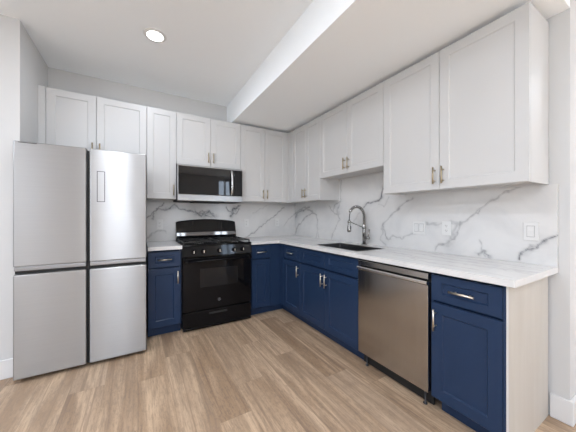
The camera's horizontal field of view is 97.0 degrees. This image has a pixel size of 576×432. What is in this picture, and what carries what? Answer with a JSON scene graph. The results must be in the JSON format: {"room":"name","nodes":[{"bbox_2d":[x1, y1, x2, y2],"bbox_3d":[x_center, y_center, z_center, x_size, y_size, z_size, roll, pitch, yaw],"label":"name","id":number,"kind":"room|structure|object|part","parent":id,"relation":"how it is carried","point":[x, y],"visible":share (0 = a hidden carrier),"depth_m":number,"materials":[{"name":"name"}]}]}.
{"room":"kitchen","nodes":[
{"label":"kitchen","id":0,"kind":"room"},
{"bbox_2d":[0,14,47,359],"bbox_3d":[-3.277,-0.143,1.712,2.347,2.725,0.822,0,0,-31],"label":"wall","id":1,"kind":"structure","parent":0,"point":[23,68],"depth_m":1.93,"materials":[{"name":"white paint"}]},
{"bbox_2d":[0,358,12,379],"bbox_3d":[-3.064,1.148,1.351,2.347,0.142,0.016,0,0,-31],"label":"baseboard","id":2,"kind":"structure","parent":1,"relation":"attached to","point":[6,366],"depth_m":1.91,"materials":[{"name":"paint"}]},
{"bbox_2d":[0,0,312,106],"bbox_3d":[0.736,-1.557,0.380,8.100,0.100,7.200,0,0,-31],"label":"ceiling","id":3,"kind":"structure","parent":0,"point":[211,49],"depth_m":2.14,"materials":[{"name":"paint"}]},
{"bbox_2d":[143,28,165,42],"bbox_3d":[-1.108,-1.501,2.124,0.172,0.010,0.172,0,0,-31],"label":"recessed light","id":4,"kind":"object","parent":3,"relation":"in","point":[155,35],"visible":1,"depth_m":2.11,"materials":[{"name":"paint"}]},
{"bbox_2d":[147,31,162,40],"bbox_3d":[-1.108,-1.497,2.124,0.122,0.002,0.122,0,0,-31],"label":"diffuser","id":5,"kind":"object","parent":4,"relation":"attached to","point":[151,35],"depth_m":2.11,"materials":[{"name":"white plastic"}]},
{"bbox_2d":[227,0,569,132],"bbox_3d":[0.401,-1.361,2.499,1.119,0.291,3.010,0,0,-31],"label":"soffit","id":6,"kind":"structure","parent":3,"relation":"attached to","point":[336,51],"depth_m":1.88,"materials":[{"name":"paint"}]},
{"bbox_2d":[48,67,294,205],"bbox_3d":[-1.180,-0.143,3.372,2.953,2.725,0.100,0,0,-31],"label":"wall","id":7,"kind":"structure","parent":0,"point":[57,79],"depth_m":2.97,"materials":[{"name":"white paint"}]},
{"bbox_2d":[38,85,146,154],"bbox_3d":[-1.964,-0.871,2.645,0.861,0.630,0.349,0,0,-31],"label":"upper cabinet","id":8,"kind":"object","parent":7,"relation":"attached to","point":[65,118],"visible":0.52,"depth_m":2.50,"materials":[{"name":"white paint"}]},
{"bbox_3d":[-2.064,-0.871,2.436,0.370,0.627,0.019,0,0,-31],"label":"door","id":9,"kind":"part","parent":8,"relation":"part of","materials":[{"name":"white paint"}]},
{"bbox_3d":[-1.715,-0.871,2.642,0.434,0.627,0.019,0,0,-31],"label":"door","id":10,"kind":"part","parent":8,"relation":"part of","materials":[{"name":"white paint"}]},
{"bbox_2d":[147,106,175,199],"bbox_3d":[-1.466,-0.689,2.940,0.292,0.994,0.349,0,0,-31],"label":"upper cabinet","id":11,"kind":"object","parent":7,"relation":"attached to","point":[161,123],"visible":0.96,"depth_m":2.82,"materials":[{"name":"white paint"}]},
{"bbox_2d":[176,112,239,168],"bbox_3d":[-1.011,-0.892,3.209,0.762,0.588,0.349,0,0,-31],"label":"upper cabinet","id":12,"kind":"object","parent":7,"relation":"attached to","point":[201,141],"visible":0.8,"depth_m":3.07,"materials":[{"name":"white paint"}]},
{"bbox_3d":[-1.109,-0.891,3.001,0.381,0.585,0.019,0,0,-31],"label":"door","id":13,"kind":"part","parent":12,"relation":"part of","materials":[{"name":"white paint"}]},
{"bbox_2d":[173,163,241,203],"bbox_3d":[-0.988,-0.378,3.170,0.759,0.428,0.435,0,0,-31],"label":"microwave","id":14,"kind":"object","parent":12,"relation":"attached to","point":[194,183],"visible":1,"depth_m":3.01,"materials":[{"name":"grey metal"}]},
{"bbox_3d":[-0.955,-0.407,3.022,0.642,0.317,0.039,0,0,-31],"label":"door","id":15,"kind":"part","parent":14,"relation":"part of","materials":[{"name":"black glass"}]},
{"bbox_3d":[-0.914,-0.577,3.045,0.759,0.020,0.040,0,0,-31],"label":"frame","id":16,"kind":"part","parent":14,"relation":"part of","materials":[{"name":"metal"}]},
{"bbox_3d":[-0.913,-0.210,3.044,0.759,0.072,0.043,0,0,-31],"label":"trim","id":17,"kind":"part","parent":14,"relation":"part of","materials":[{"name":"metal"}]},
{"bbox_3d":[-0.690,-0.408,3.130,0.027,0.320,0.063,0,0,-31],"label":"handle","id":18,"kind":"part","parent":14,"relation":"part of","materials":[{"name":"metal"}]},
{"bbox_3d":[-0.632,-0.407,3.212,0.104,0.317,0.039,0,0,-31],"label":"control panel","id":19,"kind":"part","parent":14,"relation":"part of","materials":[{"name":"black glass"}]},
{"bbox_3d":[-0.780,-0.891,3.195,0.376,0.585,0.019,0,0,-31],"label":"door","id":20,"kind":"part","parent":12,"relation":"part of","materials":[{"name":"white paint"}]},
{"bbox_2d":[147,202,294,241],"bbox_3d":[-0.786,0.070,3.534,2.069,0.470,0.020,0,0,-31],"label":"backsplash","id":21,"kind":"structure","parent":7,"relation":"attached to","point":[261,218],"depth_m":3.50,"materials":[{"name":"white stone"}]},
{"bbox_2d":[156,220,162,228],"bbox_3d":[-1.546,0.102,3.068,0.070,0.115,0.009,0,0,-31],"label":"wall outlet","id":22,"kind":"object","parent":21,"relation":"attached to","point":[159,223],"visible":1,"depth_m":3.06,"materials":[{"name":"white plastic"}]},
{"bbox_2d":[240,124,287,203],"bbox_3d":[-0.366,-0.689,3.590,0.734,0.994,0.349,0,0,-31],"label":"upper cabinet","id":23,"kind":"object","parent":7,"relation":"attached to","point":[263,152],"visible":0.88,"depth_m":3.45,"materials":[{"name":"white paint"}]},
{"bbox_3d":[-0.468,-0.689,3.380,0.341,0.990,0.019,0,0,-31],"label":"door","id":24,"kind":"part","parent":23,"relation":"part of","materials":[{"name":"white paint"}]},
{"bbox_3d":[-0.171,-0.689,3.555,0.343,0.990,0.019,0,0,-31],"label":"door","id":25,"kind":"part","parent":23,"relation":"part of","materials":[{"name":"white paint"}]},
{"bbox_2d":[0,309,575,431],"bbox_3d":[0.736,1.270,0.380,8.100,0.100,7.200,0,0,-31],"label":"floor","id":26,"kind":"structure","parent":0,"point":[271,371],"depth_m":1.75,"materials":[{"name":"brown wood"}]},
{"bbox_2d":[13,140,146,380],"bbox_3d":[-1.811,0.334,2.374,0.841,1.772,0.775,0,0,-31],"label":"refrigerator","id":27,"kind":"object","parent":26,"relation":"on","point":[80,214],"visible":1,"depth_m":2.01,"materials":[{"name":"grey metal"}]},
{"bbox_3d":[-1.811,0.808,1.961,0.420,0.760,0.062,0,0,-31],"label":"door","id":28,"kind":"part","parent":27,"relation":"part of","materials":[{"name":"metal"}]},
{"bbox_3d":[-1.812,0.387,1.964,0.413,0.029,0.056,0,0,-31],"label":"grip rail","id":29,"kind":"part","parent":27,"relation":"part of","materials":[{"name":"grey metal"}]},
{"bbox_3d":[-1.811,-0.088,1.961,0.420,0.917,0.062,0,0,-31],"label":"door","id":30,"kind":"part","parent":27,"relation":"part of","materials":[{"name":"metal"}]},
{"bbox_3d":[-1.443,0.387,2.182,0.395,0.029,0.056,0,0,-31],"label":"grip rail","id":31,"kind":"part","parent":27,"relation":"part of","materials":[{"name":"grey metal"}]},
{"bbox_3d":[-1.441,0.808,2.179,0.402,0.760,0.062,0,0,-31],"label":"door","id":32,"kind":"part","parent":27,"relation":"part of","materials":[{"name":"metal"}]},
{"bbox_3d":[-1.441,-0.088,2.179,0.402,0.917,0.062,0,0,-31],"label":"door","id":33,"kind":"part","parent":27,"relation":"part of","materials":[{"name":"metal"}]},
{"bbox_2d":[146,249,180,336],"bbox_3d":[-1.384,0.780,2.817,0.308,0.878,0.644,0,0,-31],"label":"base cabinet","id":34,"kind":"object","parent":26,"relation":"on","point":[163,266],"visible":0.91,"depth_m":2.58,"materials":[{"name":"blue paint"}]},
{"bbox_2d":[147,241,181,250],"bbox_3d":[-1.385,0.323,2.819,0.310,0.035,0.642,0,0,-31],"label":"countertop","id":35,"kind":"structure","parent":34,"relation":"on","point":[157,245],"depth_m":2.64,"materials":[{"name":"white stone"}]},
{"bbox_3d":[-1.248,0.437,2.577,0.296,0.154,0.019,0,0,-31],"label":"drawer","id":36,"kind":"part","parent":34,"relation":"part of","materials":[{"name":"blue paint"}]},
{"bbox_3d":[-1.248,0.821,2.577,0.296,0.584,0.019,0,0,-31],"label":"door","id":37,"kind":"part","parent":34,"relation":"part of","materials":[{"name":"blue paint"}]},
{"bbox_2d":[176,219,251,331],"bbox_3d":[-0.902,0.629,3.063,0.763,1.180,0.654,0,0,-31],"label":"gas stove","id":38,"kind":"object","parent":26,"relation":"on","point":[215,262],"visible":0.97,"depth_m":2.84,"materials":[{"name":"black metal"}]},
{"bbox_3d":[-1.029,0.224,3.278,0.743,0.048,0.012,0,0,-31],"label":"trim","id":39,"kind":"part","parent":38,"relation":"part of","materials":[{"name":"metal"}]},
{"bbox_2d":[176,239,250,246],"bbox_3d":[-0.895,0.314,3.052,0.763,0.018,0.516,0,0,-31],"label":"cooktop","id":40,"kind":"object","parent":38,"relation":"in","point":[231,242],"depth_m":2.90,"materials":[{"name":"black metal"}]},
{"bbox_3d":[-0.771,0.728,2.841,0.755,0.557,0.036,0,0,-31],"label":"oven door","id":41,"kind":"part","parent":38,"relation":"part of","materials":[{"name":"black metal"}]},
{"bbox_3d":[-0.771,1.100,2.842,0.755,0.160,0.034,0,0,-31],"label":"drawer","id":42,"kind":"part","parent":38,"relation":"part of","materials":[{"name":"black metal"}]},
{"bbox_3d":[-0.771,0.383,2.841,0.763,0.118,0.038,0,0,-31],"label":"control panel","id":43,"kind":"part","parent":38,"relation":"part of","materials":[{"name":"black metal"}]},
{"bbox_3d":[-0.749,0.478,2.805,0.727,0.028,0.054,0,0,-31],"label":"handle","id":44,"kind":"part","parent":38,"relation":"part of","materials":[{"name":"black metal"}]},
{"bbox_3d":[-0.771,1.058,2.821,0.200,0.020,0.005,0,0,-31],"label":"handle","id":45,"kind":"part","parent":38,"relation":"part of","materials":[{"name":"black plastic"}]},
{"bbox_2d":[250,243,282,314],"bbox_3d":[-0.372,0.780,3.416,0.496,0.878,0.644,0,0,-31],"label":"base cabinet","id":46,"kind":"object","parent":26,"relation":"on","point":[265,260],"visible":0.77,"depth_m":3.15,"materials":[{"name":"blue paint"}]},
{"bbox_3d":[-0.334,0.437,3.117,0.244,0.154,0.019,0,0,-31],"label":"drawer","id":47,"kind":"part","parent":46,"relation":"part of","materials":[{"name":"blue paint"}]},
{"bbox_3d":[-0.334,0.821,3.117,0.244,0.584,0.019,0,0,-31],"label":"door","id":48,"kind":"part","parent":46,"relation":"part of","materials":[{"name":"blue paint"}]},
{"bbox_2d":[280,243,305,322],"bbox_3d":[0.244,0.780,3.231,0.644,0.878,0.535,0,0,-31],"label":"base cabinet","id":49,"kind":"object","parent":26,"relation":"on","point":[290,262],"visible":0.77,"depth_m":3.05,"materials":[{"name":"blue paint"}]},
{"bbox_3d":[0.047,0.437,3.020,0.019,0.154,0.369,0,0,-31],"label":"drawer","id":50,"kind":"part","parent":49,"relation":"part of","materials":[{"name":"blue paint"}]},
{"bbox_3d":[0.047,0.821,3.020,0.019,0.584,0.369,0,0,-31],"label":"door","id":51,"kind":"part","parent":49,"relation":"part of","materials":[{"name":"blue paint"}]},
{"bbox_2d":[300,247,363,359],"bbox_3d":[0.602,0.780,2.624,0.644,0.878,0.872,0,0,-31],"label":"base cabinet","id":52,"kind":"object","parent":26,"relation":"on","point":[328,281],"visible":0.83,"depth_m":2.42,"materials":[{"name":"blue paint"}]},
{"bbox_3d":[0.253,0.437,2.671,0.019,0.154,0.432,0,0,-31],"label":"drawer","id":53,"kind":"part","parent":52,"relation":"part of","materials":[{"name":"blue paint"}]},
{"bbox_3d":[0.253,0.821,2.671,0.019,0.584,0.432,0,0,-31],"label":"door","id":54,"kind":"part","parent":52,"relation":"part of","materials":[{"name":"blue paint"}]},
{"bbox_3d":[0.356,0.628,2.444,0.036,0.128,0.012,0,0,-31],"label":"handle","id":55,"kind":"part","parent":52,"relation":"part of","materials":[{"name":"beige metal"}]},
{"bbox_3d":[0.475,0.821,2.295,0.019,0.584,0.433,0,0,-31],"label":"door","id":56,"kind":"part","parent":52,"relation":"part of","materials":[{"name":"blue paint"}]},
{"bbox_3d":[0.475,0.437,2.295,0.019,0.154,0.433,0,0,-31],"label":"drawer","id":57,"kind":"part","parent":52,"relation":"part of","materials":[{"name":"blue paint"}]},
{"bbox_2d":[357,259,434,404],"bbox_3d":[0.970,0.782,1.987,0.602,0.874,0.588,0,0,-31],"label":"dishwasher","id":58,"kind":"object","parent":26,"relation":"on","point":[394,302],"visible":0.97,"depth_m":1.78,"materials":[{"name":"grey metal"}]},
{"bbox_3d":[0.730,0.420,1.846,0.046,0.024,0.584,0,0,-31],"label":"handle","id":59,"kind":"part","parent":58,"relation":"part of","materials":[{"name":"metal"}]},
{"bbox_3d":[0.790,1.161,1.881,0.018,0.093,0.580,0,0,-31],"label":"kick plate","id":60,"kind":"part","parent":58,"relation":"part of","materials":[{"name":"black plastic"}]},
{"bbox_2d":[431,272,547,431],"bbox_3d":[1.227,0.780,1.567,0.644,0.878,0.387,0,0,-31],"label":"base cabinet","id":61,"kind":"object","parent":26,"relation":"on","point":[489,342],"visible":0.88,"depth_m":1.39,"materials":[{"name":"blue paint"}]},
{"bbox_2d":[244,235,557,287],"bbox_3d":[0.436,0.323,2.547,1.010,0.035,2.962,0,0,-31],"label":"countertop","id":62,"kind":"structure","parent":61,"relation":"on","point":[498,272],"depth_m":1.71,"materials":[{"name":"white stone"}]},
{"bbox_2d":[315,243,383,250],"bbox_3d":[0.595,0.418,2.545,0.364,0.228,0.614,0,0,-31],"label":"sink","id":63,"kind":"object","parent":62,"relation":"in","point":[352,247],"visible":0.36,"depth_m":2.71,"materials":[{"name":"metal"}]},
{"bbox_2d":[347,205,369,244],"bbox_3d":[0.736,0.096,2.655,0.265,0.418,0.101,0,0,-31],"label":"kitchen faucet","id":64,"kind":"object","parent":62,"relation":"on","point":[349,222],"visible":1,"depth_m":2.69,"materials":[{"name":"silver metal"}]},
{"bbox_3d":[0.723,0.096,2.673,0.255,0.084,0.043,0,0,-31],"label":"docking arm","id":65,"kind":"part","parent":64,"relation":"part of","materials":[{"name":"silver metal"}]},
{"bbox_3d":[0.887,0.628,1.545,0.036,0.128,0.012,0,0,-31],"label":"handle","id":66,"kind":"part","parent":61,"relation":"part of","materials":[{"name":"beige metal"}]},
{"bbox_3d":[0.964,0.438,1.415,0.036,0.012,0.128,0,0,-31],"label":"handle","id":67,"kind":"part","parent":61,"relation":"part of","materials":[{"name":"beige metal"}]},
{"bbox_3d":[0.988,0.437,1.429,0.019,0.154,0.358,0,0,-31],"label":"drawer","id":68,"kind":"part","parent":61,"relation":"part of","materials":[{"name":"blue paint"}]},
{"bbox_3d":[0.988,0.821,1.429,0.019,0.584,0.358,0,0,-31],"label":"door","id":69,"kind":"part","parent":61,"relation":"part of","materials":[{"name":"blue paint"}]},
{"bbox_3d":[1.340,0.780,1.416,0.574,0.878,0.012,0,0,-31],"label":"panel","id":70,"kind":"part","parent":61,"relation":"part of","materials":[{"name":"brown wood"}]},
{"bbox_2d":[295,0,575,414],"bbox_3d":[1.976,-0.143,3.489,2.600,2.725,3.110,0,0,-31],"label":"wall","id":71,"kind":"structure","parent":0,"point":[562,26],"depth_m":1.52,"materials":[{"name":"white paint"}]},
{"bbox_2d":[288,116,338,202],"bbox_3d":[0.308,-0.689,3.412,0.349,0.994,0.747,0,0,-31],"label":"upper cabinet","id":72,"kind":"object","parent":71,"relation":"attached to","point":[305,185],"visible":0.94,"depth_m":3.24,"materials":[{"name":"white paint"}]},
{"bbox_3d":[0.151,-0.689,3.422,0.019,0.990,0.304,0,0,-31],"label":"door","id":73,"kind":"part","parent":72,"relation":"part of","materials":[{"name":"white paint"}]},
{"bbox_3d":[0.308,-0.689,3.157,0.019,0.990,0.307,0,0,-31],"label":"door","id":74,"kind":"part","parent":72,"relation":"part of","materials":[{"name":"white paint"}]},
{"bbox_2d":[320,82,383,179],"bbox_3d":[0.728,-0.815,2.701,0.349,0.742,0.901,0,0,-31],"label":"upper cabinet","id":75,"kind":"object","parent":71,"relation":"attached to","point":[352,132],"visible":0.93,"depth_m":2.57,"materials":[{"name":"white paint"}]},
{"bbox_3d":[0.502,-0.814,2.829,0.019,0.739,0.448,0,0,-31],"label":"door","id":76,"kind":"part","parent":75,"relation":"part of","materials":[{"name":"white paint"}]},
{"bbox_3d":[0.732,-0.814,2.441,0.019,0.739,0.448,0,0,-31],"label":"door","id":77,"kind":"part","parent":75,"relation":"part of","materials":[{"name":"white paint"}]},
{"bbox_2d":[295,173,557,266],"bbox_3d":[0.867,-0.069,2.791,0.020,0.748,2.942,0,0,-31],"label":"backsplash","id":78,"kind":"structure","parent":71,"relation":"attached to","point":[487,223],"depth_m":2.06,"materials":[{"name":"white stone"}]},
{"bbox_2d":[413,221,425,234],"bbox_3d":[1.162,0.104,2.261,0.011,0.115,0.116,0,0,-31],"label":"light switch","id":79,"kind":"object","parent":78,"relation":"attached to","point":[419,227],"visible":1,"depth_m":2.25,"materials":[{"name":"white plastic"}]},
{"bbox_2d":[442,221,450,235],"bbox_3d":[1.282,0.099,2.061,0.009,0.115,0.072,0,0,-31],"label":"wall outlet","id":80,"kind":"object","parent":78,"relation":"attached to","point":[446,225],"visible":1,"depth_m":2.06,"materials":[{"name":"white plastic"}]},
{"bbox_2d":[523,222,538,240],"bbox_3d":[1.542,0.098,1.619,0.011,0.118,0.075,0,0,-31],"label":"light switch","id":81,"kind":"object","parent":78,"relation":"attached to","point":[530,229],"visible":1,"depth_m":1.61,"materials":[{"name":"white plastic"}]},
{"bbox_2d":[384,2,548,195],"bbox_3d":[1.205,-0.689,1.894,0.349,0.994,0.971,0,0,-31],"label":"upper cabinet","id":82,"kind":"object","parent":71,"relation":"attached to","point":[472,114],"visible":1,"depth_m":1.64,"materials":[{"name":"white paint"}]},
{"bbox_3d":[0.969,-0.689,2.039,0.019,0.990,0.479,0,0,-31],"label":"door","id":83,"kind":"part","parent":82,"relation":"part of","materials":[{"name":"white paint"}]},
{"bbox_3d":[1.053,-0.291,1.843,0.036,0.120,0.012,0,0,-31],"label":"handle","id":84,"kind":"part","parent":82,"relation":"part of","materials":[{"name":"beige metal"}]},
{"bbox_3d":[1.084,-0.291,1.792,0.036,0.120,0.012,0,0,-31],"label":"handle","id":85,"kind":"part","parent":82,"relation":"part of","materials":[{"name":"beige metal"}]},
{"bbox_3d":[1.217,-0.689,1.621,0.019,0.990,0.487,0,0,-31],"label":"door","id":86,"kind":"part","parent":82,"relation":"part of","materials":[{"name":"white paint"}]},
{"bbox_2d":[550,393,575,426],"bbox_3d":[2.744,1.148,2.175,2.616,0.142,0.098,0,0,-31],"label":"baseboard","id":87,"kind":"structure","parent":71,"relation":"attached to","point":[562,409],"depth_m":1.50,"materials":[{"name":"paint"}]}
]}

